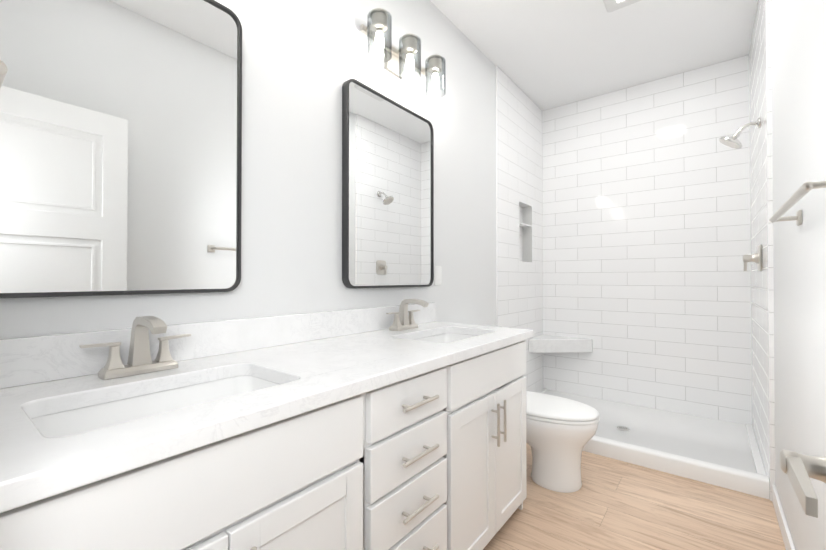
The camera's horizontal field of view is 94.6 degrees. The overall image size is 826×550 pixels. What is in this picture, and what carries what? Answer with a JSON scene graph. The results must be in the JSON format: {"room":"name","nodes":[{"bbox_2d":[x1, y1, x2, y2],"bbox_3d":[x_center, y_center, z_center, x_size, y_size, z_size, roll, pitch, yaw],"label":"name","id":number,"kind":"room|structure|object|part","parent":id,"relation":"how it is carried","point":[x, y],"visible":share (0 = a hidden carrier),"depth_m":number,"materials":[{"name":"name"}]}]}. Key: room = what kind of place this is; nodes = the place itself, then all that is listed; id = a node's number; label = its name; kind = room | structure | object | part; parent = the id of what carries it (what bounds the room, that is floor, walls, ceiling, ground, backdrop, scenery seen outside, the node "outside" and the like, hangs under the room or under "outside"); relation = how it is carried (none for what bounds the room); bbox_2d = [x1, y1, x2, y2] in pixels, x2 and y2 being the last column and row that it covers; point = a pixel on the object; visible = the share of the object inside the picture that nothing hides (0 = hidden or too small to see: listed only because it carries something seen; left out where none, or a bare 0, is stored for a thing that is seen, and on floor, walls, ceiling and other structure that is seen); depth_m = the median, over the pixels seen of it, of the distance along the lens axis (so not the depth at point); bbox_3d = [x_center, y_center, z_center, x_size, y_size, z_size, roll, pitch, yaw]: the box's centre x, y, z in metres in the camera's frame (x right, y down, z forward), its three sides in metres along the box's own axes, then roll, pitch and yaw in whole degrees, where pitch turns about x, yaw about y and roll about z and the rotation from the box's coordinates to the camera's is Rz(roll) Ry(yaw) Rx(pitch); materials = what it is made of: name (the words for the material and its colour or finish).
{"room":"bathroom","nodes":[
{"label":"bathroom","id":0,"kind":"room"},
{"bbox_2d":[0,0,825,549],"bbox_3d":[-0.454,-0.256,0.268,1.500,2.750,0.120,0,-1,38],"label":"wall","id":1,"kind":"structure","parent":0,"point":[626,230],"depth_m":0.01,"materials":[{"name":"white paint"}]},
{"bbox_2d":[0,0,241,297],"bbox_3d":[-0.800,-0.417,1.048,0.034,0.943,0.664,0,-1,38],"label":"mirror","id":2,"kind":"object","parent":1,"relation":"attached to","point":[120,147],"visible":0.98,"depth_m":1.04,"materials":[{"name":"black metal"}]},
{"bbox_2d":[0,303,435,386],"bbox_3d":[-0.444,0.209,1.508,0.019,0.110,1.849,0,-1,38],"label":"backsplash","id":3,"kind":"structure","parent":1,"relation":"attached to","point":[36,359],"depth_m":1.21,"materials":[{"name":"white stone"}]},
{"bbox_2d":[342,79,433,288],"bbox_3d":[-0.098,-0.408,1.947,0.034,0.943,0.664,0,-1,38],"label":"mirror","id":4,"kind":"object","parent":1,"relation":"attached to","point":[387,192],"visible":1,"depth_m":1.88,"materials":[{"name":"black metal"}]},
{"bbox_2d":[360,8,445,97],"bbox_3d":[-0.038,-1.084,1.921,0.169,0.192,0.556,0,-1,38],"label":"sconce","id":5,"kind":"object","parent":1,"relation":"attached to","point":[395,59],"visible":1,"depth_m":1.89,"materials":[{"name":"silver metal"}]},
{"bbox_2d":[434,266,441,284],"bbox_3d":[0.150,0.003,2.283,0.008,0.116,0.072,0,-1,38],"label":"electrical outlet plate","id":6,"kind":"object","parent":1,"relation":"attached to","point":[437,275],"visible":1,"depth_m":2.27,"materials":[{"name":"white plastic"}]},
{"bbox_2d":[529,334,592,352],"bbox_3d":[1.319,0.629,3.402,0.444,0.116,0.372,0,-1,38],"label":"shower bench","id":7,"kind":"object","parent":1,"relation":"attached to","point":[543,343],"visible":1,"depth_m":3.38,"materials":[{"name":"white stone"}]},
{"bbox_2d":[719,117,759,148],"bbox_3d":[1.921,-0.826,2.248,0.184,0.156,0.126,0,-1,38],"label":"shower head","id":8,"kind":"object","parent":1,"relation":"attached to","point":[733,141],"visible":1,"depth_m":2.24},
{"bbox_2d":[743,245,761,270],"bbox_3d":[1.981,-0.097,2.231,0.078,0.150,0.150,0,-1,38],"label":"shower valve","id":9,"kind":"object","parent":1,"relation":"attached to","point":[756,258],"visible":1,"depth_m":2.21,"materials":[{"name":"silver metal"}]},
{"bbox_2d":[772,485,794,549],"bbox_3d":[0.996,1.082,0.872,0.012,0.085,2.635,0,-1,38],"label":"baseboard","id":10,"kind":"structure","parent":1,"relation":"attached to","point":[785,531],"depth_m":1.61,"materials":[{"name":"white paint"}]},
{"bbox_2d":[769,181,825,225],"bbox_3d":[1.122,-0.201,1.102,0.081,0.050,0.680,0,-1,38],"label":"towel bar","id":11,"kind":"object","parent":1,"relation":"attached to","point":[803,190],"visible":1,"depth_m":1.05,"materials":[{"name":"silver metal"}]},
{"bbox_3d":[0.335,0.094,0.192,0.035,2.024,0.722,0,-1,38],"label":"door leaf","id":12,"kind":"structure","parent":1,"relation":"in","visible":0},
{"bbox_2d":[780,449,825,517],"bbox_3d":[0.505,0.232,0.408,0.155,0.068,0.172,0,-1,38],"label":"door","id":13,"kind":"structure","parent":12,"relation":"attached to","point":[800,470],"depth_m":0.45,"materials":[{"name":"silver metal"}]},
{"bbox_2d":[430,0,757,110],"bbox_3d":[0.680,-1.655,0.889,3.440,0.060,5.399,0,-1,38],"label":"ceiling","id":14,"kind":"structure","parent":0,"point":[542,55],"depth_m":2.60,"materials":[{"name":"white paint"}]},
{"bbox_2d":[603,0,640,11],"bbox_3d":[1.216,-1.601,2.095,0.330,0.024,0.330,0,-1,38],"label":"recessed light","id":15,"kind":"object","parent":14,"relation":"in","point":[612,5],"visible":0.91,"depth_m":2.24,"materials":[{"name":"white"}]},
{"bbox_2d":[483,443,785,549],"bbox_3d":[0.680,1.155,0.862,3.440,0.060,5.399,0,-1,38],"label":"floor","id":16,"kind":"structure","parent":0,"point":[612,504],"depth_m":1.79,"materials":[{"name":"brown wood"}]},
{"bbox_2d":[0,335,533,549],"bbox_3d":[-0.220,0.715,1.302,0.618,0.828,1.807,0,-1,38],"label":"bathroom vanity","id":17,"kind":"object","parent":16,"relation":"on","point":[402,426],"depth_m":0.91,"materials":[{"name":"white paint"}]},
{"bbox_2d":[0,323,533,502],"bbox_3d":[-0.214,0.282,1.328,0.602,0.038,1.849,0,-1,38],"label":"countertop","id":18,"kind":"structure","parent":17,"relation":"on","point":[317,370],"depth_m":0.85,"materials":[{"name":"white stone"}]},
{"bbox_2d":[76,316,191,378],"bbox_3d":[-0.687,0.183,0.987,0.171,0.151,0.249,0,-1,38],"label":"faucet","id":19,"kind":"object","parent":18,"relation":"on","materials":[{"name":"silver metal"}]},
{"bbox_2d":[32,371,287,438],"bbox_3d":[-0.532,0.358,0.865,0.345,0.147,0.525,0,-1,38],"label":"sink","id":20,"kind":"object","parent":18,"relation":"in","point":[67,418],"depth_m":0.94,"materials":[{"name":"white ceramic"}]},
{"bbox_2d":[384,299,431,330],"bbox_3d":[-0.001,0.192,1.866,0.171,0.151,0.248,0,-1,38],"label":"faucet","id":21,"kind":"object","parent":18,"relation":"on","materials":[{"name":"silver metal"}]},
{"bbox_2d":[412,331,479,342],"bbox_3d":[0.154,0.367,1.744,0.345,0.147,0.525,0,-1,38],"label":"sink","id":22,"kind":"object","parent":18,"relation":"in","point":[437,336],"depth_m":1.96,"materials":[{"name":"white ceramic"}]},
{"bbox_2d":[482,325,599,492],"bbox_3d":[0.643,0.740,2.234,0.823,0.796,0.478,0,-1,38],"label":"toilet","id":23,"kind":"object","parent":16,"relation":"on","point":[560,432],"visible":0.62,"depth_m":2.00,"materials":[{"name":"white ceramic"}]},
{"bbox_3d":[0.738,0.951,2.158,0.571,0.372,0.370,0,-1,38],"label":"bowl","id":24,"kind":"part","parent":23,"relation":"part of","materials":[{"name":"white ceramic"}]},
{"bbox_3d":[0.752,0.740,2.149,0.545,0.048,0.374,0,-1,38],"label":"seat lid","id":25,"kind":"part","parent":23,"relation":"part of","materials":[{"name":"white plastic"}]},
{"bbox_2d":[537,388,769,499],"bbox_3d":[1.531,1.098,2.805,1.508,0.092,1.048,0,-1,38],"label":"shower pan","id":26,"kind":"object","parent":16,"relation":"on","point":[724,454],"visible":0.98,"depth_m":2.45,"materials":[{"name":"white plastic"}]}
]}

